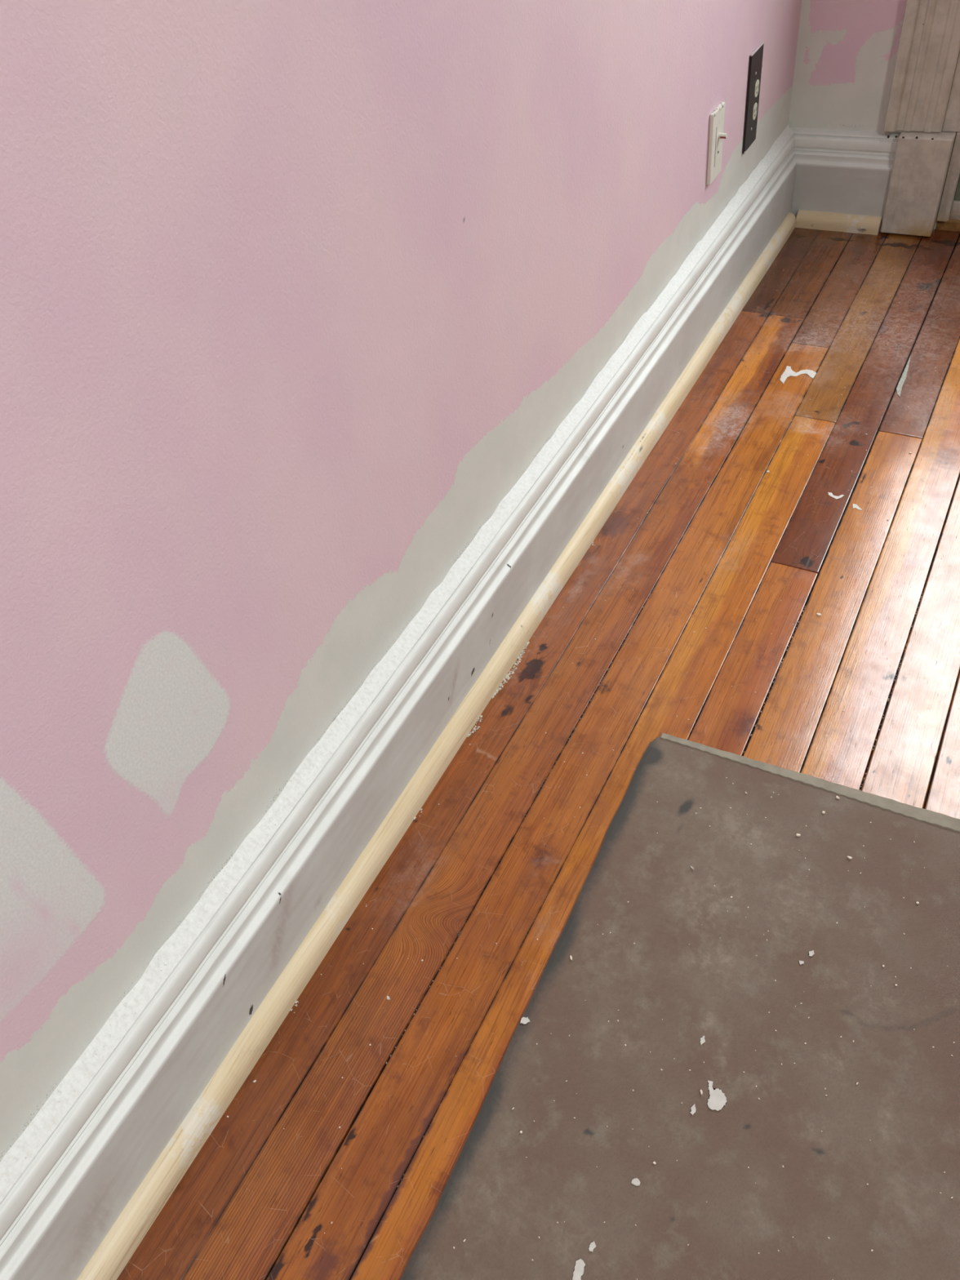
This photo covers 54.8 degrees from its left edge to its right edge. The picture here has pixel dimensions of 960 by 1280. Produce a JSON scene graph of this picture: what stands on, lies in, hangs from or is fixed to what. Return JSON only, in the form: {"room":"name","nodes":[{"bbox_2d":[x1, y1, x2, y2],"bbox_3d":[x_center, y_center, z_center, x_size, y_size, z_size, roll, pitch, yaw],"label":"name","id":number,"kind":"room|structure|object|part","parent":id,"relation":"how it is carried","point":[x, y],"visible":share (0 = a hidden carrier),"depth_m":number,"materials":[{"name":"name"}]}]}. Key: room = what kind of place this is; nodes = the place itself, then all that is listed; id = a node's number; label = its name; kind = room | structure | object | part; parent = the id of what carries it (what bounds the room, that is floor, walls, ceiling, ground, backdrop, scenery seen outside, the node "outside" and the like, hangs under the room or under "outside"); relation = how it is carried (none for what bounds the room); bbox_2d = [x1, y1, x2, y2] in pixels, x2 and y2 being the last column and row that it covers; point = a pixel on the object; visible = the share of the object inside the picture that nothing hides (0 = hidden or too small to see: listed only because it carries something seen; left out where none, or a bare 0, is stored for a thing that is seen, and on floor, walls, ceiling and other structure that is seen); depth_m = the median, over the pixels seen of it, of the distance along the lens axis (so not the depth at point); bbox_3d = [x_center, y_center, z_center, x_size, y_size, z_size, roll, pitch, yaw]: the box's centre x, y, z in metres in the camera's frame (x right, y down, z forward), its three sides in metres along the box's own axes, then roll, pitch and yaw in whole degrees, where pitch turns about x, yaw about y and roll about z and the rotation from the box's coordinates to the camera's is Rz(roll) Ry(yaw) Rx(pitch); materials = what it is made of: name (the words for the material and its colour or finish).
{"room":"room under renovation","nodes":[
{"label":"room under renovation","id":0,"kind":"room"},
{"bbox_2d":[0,0,801,1161],"bbox_3d":[-0.499,-0.448,0.088,0.001,2.800,4.641,17,53,24],"label":"wall","id":1,"kind":"structure","parent":0,"point":[295,295],"depth_m":0.89,"materials":[{"name":"pink paint"}]},
{"bbox_2d":[0,124,796,1279],"bbox_3d":[0.116,-0.209,1.531,0.040,0.221,2.791,17,53,24],"label":"baseboard","id":2,"kind":"structure","parent":1,"relation":"attached to","point":[68,1177],"depth_m":1.13,"materials":[{"name":"white paint"}]},
{"bbox_2d":[706,101,727,185],"bbox_3d":[0.463,-0.961,1.791,0.023,0.131,0.068,17,53,24],"label":"light switch","id":3,"kind":"object","parent":1,"relation":"attached to","point":[716,137],"visible":1,"depth_m":1.78,"materials":[{"name":"beige plastic"}]},
{"bbox_3d":[0.469,-0.973,1.784,0.014,0.010,0.010,17,53,24],"label":"knob","id":4,"kind":"part","parent":3,"relation":"part of","materials":[{"name":"beige plastic"}]},
{"bbox_2d":[742,41,764,154],"bbox_3d":[0.569,-1.126,1.926,0.006,0.187,0.083,17,53,24],"label":"outlet cover","id":5,"kind":"object","parent":1,"relation":"attached to","point":[755,66],"visible":1,"depth_m":1.92,"materials":[{"name":"black plastic"}]},
{"bbox_2d":[752,102,757,119],"bbox_3d":[0.580,-1.115,1.952,0.002,0.033,0.024,17,53,24],"label":"receptacle","id":6,"kind":"object","parent":5,"relation":"attached to","point":[754,104],"depth_m":1.95,"materials":[{"name":"white plastic"}]},
{"bbox_2d":[754,79,759,97],"bbox_3d":[0.575,-1.145,1.920,0.002,0.033,0.024,17,53,24],"label":"receptacle","id":7,"kind":"object","parent":5,"relation":"attached to","point":[756,81],"depth_m":1.92,"materials":[{"name":"white plastic"}]},
{"bbox_2d":[116,227,959,1279],"bbox_3d":[1.161,0.966,0.452,3.420,0.050,4.670,17,53,24],"label":"floor","id":8,"kind":"structure","parent":0,"point":[714,549],"depth_m":1.35,"materials":[{"name":"brown wood"}]},
{"bbox_2d":[76,212,795,1279],"bbox_3d":[0.140,-0.118,1.570,0.021,0.037,2.732,17,53,24],"label":"trim","id":9,"kind":"structure","parent":8,"relation":"on","point":[128,1231],"depth_m":1.24,"materials":[{"name":"beige wood"}]},
{"bbox_2d":[289,541,595,1013],"bbox_3d":[-0.012,0.140,1.382,0.012,0.002,0.916,17,53,24],"label":"crumbs","id":10,"kind":"object","parent":8,"relation":"on","point":[507,677],"visible":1,"depth_m":1.44,"materials":[{"name":"white paint"}]},
{"bbox_2d":[283,272,953,1233],"bbox_3d":[0.461,-0.127,1.548,0.538,0.001,2.258,17,53,24],"label":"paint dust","id":11,"kind":"object","parent":8,"relation":"on","point":[773,273],"visible":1,"depth_m":1.37,"materials":[{"name":"white paint"}]},
{"bbox_2d":[386,594,921,1186],"bbox_3d":[0.271,0.244,1.240,0.397,0.001,1.085,17,53,24],"label":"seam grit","id":12,"kind":"object","parent":8,"relation":"on","point":[650,594],"visible":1,"depth_m":1.35,"materials":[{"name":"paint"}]},
{"bbox_2d":[400,733,959,1279],"bbox_3d":[0.351,0.619,0.872,0.820,0.007,1.166,17,53,24],"label":"floor mat","id":13,"kind":"object","parent":8,"relation":"on","point":[692,964],"visible":1,"depth_m":1.03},
{"bbox_2d":[520,1017,529,1024],"bbox_3d":[0.052,0.445,1.081,0.011,0.001,0.008,-24,48,-13],"label":"plaster splat","id":14,"kind":"object","parent":13,"relation":"on","point":[524,1020],"visible":1,"depth_m":1.08,"materials":[{"name":"white paint"}]},
{"bbox_2d":[572,1258,585,1279],"bbox_3d":[0.097,0.621,0.910,0.010,0.001,0.021,9,50,18],"label":"plaster splat","id":15,"kind":"object","parent":13,"relation":"on","point":[578,1273],"visible":1,"depth_m":0.91,"materials":[{"name":"white paint"}]},
{"bbox_2d":[588,1241,595,1251],"bbox_3d":[0.112,0.605,0.922,0.006,0.001,0.010,17,53,24],"label":"plaster splat","id":16,"kind":"object","parent":13,"relation":"on","point":[592,1246],"visible":1,"depth_m":0.92,"materials":[{"name":"white paint"}]},
{"bbox_2d":[631,1177,640,1186],"bbox_3d":[0.161,0.559,0.956,0.009,0.001,0.008,15,52,22],"label":"flake","id":17,"kind":"object","parent":13,"relation":"on","point":[635,1181],"visible":1,"depth_m":0.95,"materials":[{"name":"white paint"}]},
{"bbox_2d":[689,1104,696,1115],"bbox_3d":[0.230,0.505,0.995,0.006,0.001,0.012,17,53,24],"label":"plaster splat","id":18,"kind":"object","parent":13,"relation":"on","point":[693,1108],"visible":1,"depth_m":0.99,"materials":[{"name":"white paint"}]},
{"bbox_2d":[700,1035,705,1044],"bbox_3d":[0.251,0.451,1.041,0.006,0.001,0.011,-3,47,7],"label":"plaster splat","id":19,"kind":"object","parent":13,"relation":"on","point":[702,1039],"visible":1,"depth_m":1.04,"materials":[{"name":"white paint"}]},
{"bbox_2d":[453,777,954,1279],"bbox_3d":[0.295,0.477,1.010,0.452,0.001,0.741,17,53,24],"label":"paint dust","id":20,"kind":"object","parent":13,"relation":"on","point":[726,777],"visible":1,"depth_m":1.03,"materials":[{"name":"white paint"}]},
{"bbox_2d":[707,1080,727,1111],"bbox_3d":[0.257,0.493,1.001,0.021,0.001,0.030,3,48,13],"label":"plaster splat","id":21,"kind":"object","parent":13,"relation":"on","point":[717,1100],"visible":1,"depth_m":1.00,"materials":[{"name":"white paint"}]},
{"bbox_2d":[808,950,814,956],"bbox_3d":[0.391,0.370,1.092,0.006,0.001,0.007,-4,47,6],"label":"plaster splat","id":22,"kind":"object","parent":13,"relation":"on","point":[811,953],"visible":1,"depth_m":1.09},
{"bbox_2d":[779,365,816,383],"bbox_3d":[0.651,-0.539,1.895,0.064,0.001,0.067,17,53,24],"label":"smear","id":23,"kind":"object","parent":8,"relation":"on","point":[788,372],"visible":1,"depth_m":1.90,"materials":[{"name":"white paint"}]},
{"bbox_2d":[827,492,844,498],"bbox_3d":[0.628,-0.255,1.636,0.028,0.001,0.016,17,53,24],"label":"paint scrape","id":24,"kind":"object","parent":8,"relation":"on","point":[830,494],"visible":1,"depth_m":1.64,"materials":[{"name":"paint"}]},
{"bbox_2d":[795,209,881,235],"bbox_3d":[0.884,-1.033,2.288,0.199,0.037,0.020,17,53,24],"label":"trim","id":25,"kind":"structure","parent":8,"relation":"on","point":[812,220],"depth_m":2.28,"materials":[{"name":"beige wood"}]},
{"bbox_2d":[853,503,862,510],"bbox_3d":[0.657,-0.231,1.610,0.018,0.001,0.013,17,53,24],"label":"paint scrape","id":26,"kind":"object","parent":8,"relation":"on","point":[855,506],"visible":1,"depth_m":1.61,"materials":[{"name":"paint"}]},
{"bbox_2d":[896,355,911,395],"bbox_3d":[0.850,-0.531,1.854,0.011,0.001,0.157,16,52,22],"label":"paint","id":27,"kind":"object","parent":8,"relation":"on","point":[903,378],"visible":1,"depth_m":1.84,"materials":[{"name":"white paint"}]},
{"bbox_2d":[935,214,959,231],"bbox_3d":[1.545,-0.902,2.064,0.968,0.028,0.101,17,53,24],"label":"trim","id":28,"kind":"structure","parent":8,"relation":"on","point":[953,224],"depth_m":2.22,"materials":[{"name":"brown wood"}]},
{"bbox_2d":[788,0,959,229],"bbox_3d":[2.080,-1.574,0.685,3.400,2.800,0.001,17,53,24],"label":"wall","id":29,"kind":"structure","parent":0,"point":[846,52],"depth_m":2.09,"materials":[{"name":"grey paint"}]},
{"bbox_2d":[790,127,901,231],"bbox_3d":[0.863,-1.120,2.250,0.262,0.212,0.040,17,53,24],"label":"baseboard","id":30,"kind":"structure","parent":29,"relation":"attached to","point":[846,171],"depth_m":2.22,"materials":[{"name":"white paint"}]},
{"bbox_2d":[880,131,956,236],"bbox_3d":[1.017,-1.079,2.175,0.138,0.221,0.074,17,53,24],"label":"trim","id":31,"kind":"structure","parent":29,"relation":"attached to","point":[922,160],"depth_m":2.14,"materials":[{"name":"paint"}]},
{"bbox_2d":[883,0,959,133],"bbox_3d":[0.834,-1.965,1.232,0.122,2.398,0.033,17,53,24],"label":"trim","id":32,"kind":"structure","parent":29,"relation":"attached to","point":[927,55],"depth_m":2.00,"materials":[{"name":"paint"}]},
{"bbox_2d":[936,132,959,222],"bbox_3d":[1.359,-1.753,1.115,0.943,2.545,0.069,17,53,24],"label":"door","id":33,"kind":"structure","parent":29,"relation":"in","point":[953,171],"depth_m":2.16,"materials":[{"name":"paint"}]},
{"bbox_3d":[1.470,-1.114,1.832,0.858,0.538,0.022,17,53,24],"label":"panel","id":34,"kind":"part","parent":33,"relation":"part of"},
{"bbox_2d":[942,50,959,132],"bbox_3d":[0.940,-1.983,1.230,0.057,2.398,0.112,17,53,24],"label":"trim","id":35,"kind":"structure","parent":29,"relation":"attached to","point":[952,118],"depth_m":2.04,"materials":[{"name":"paint"}]}
]}

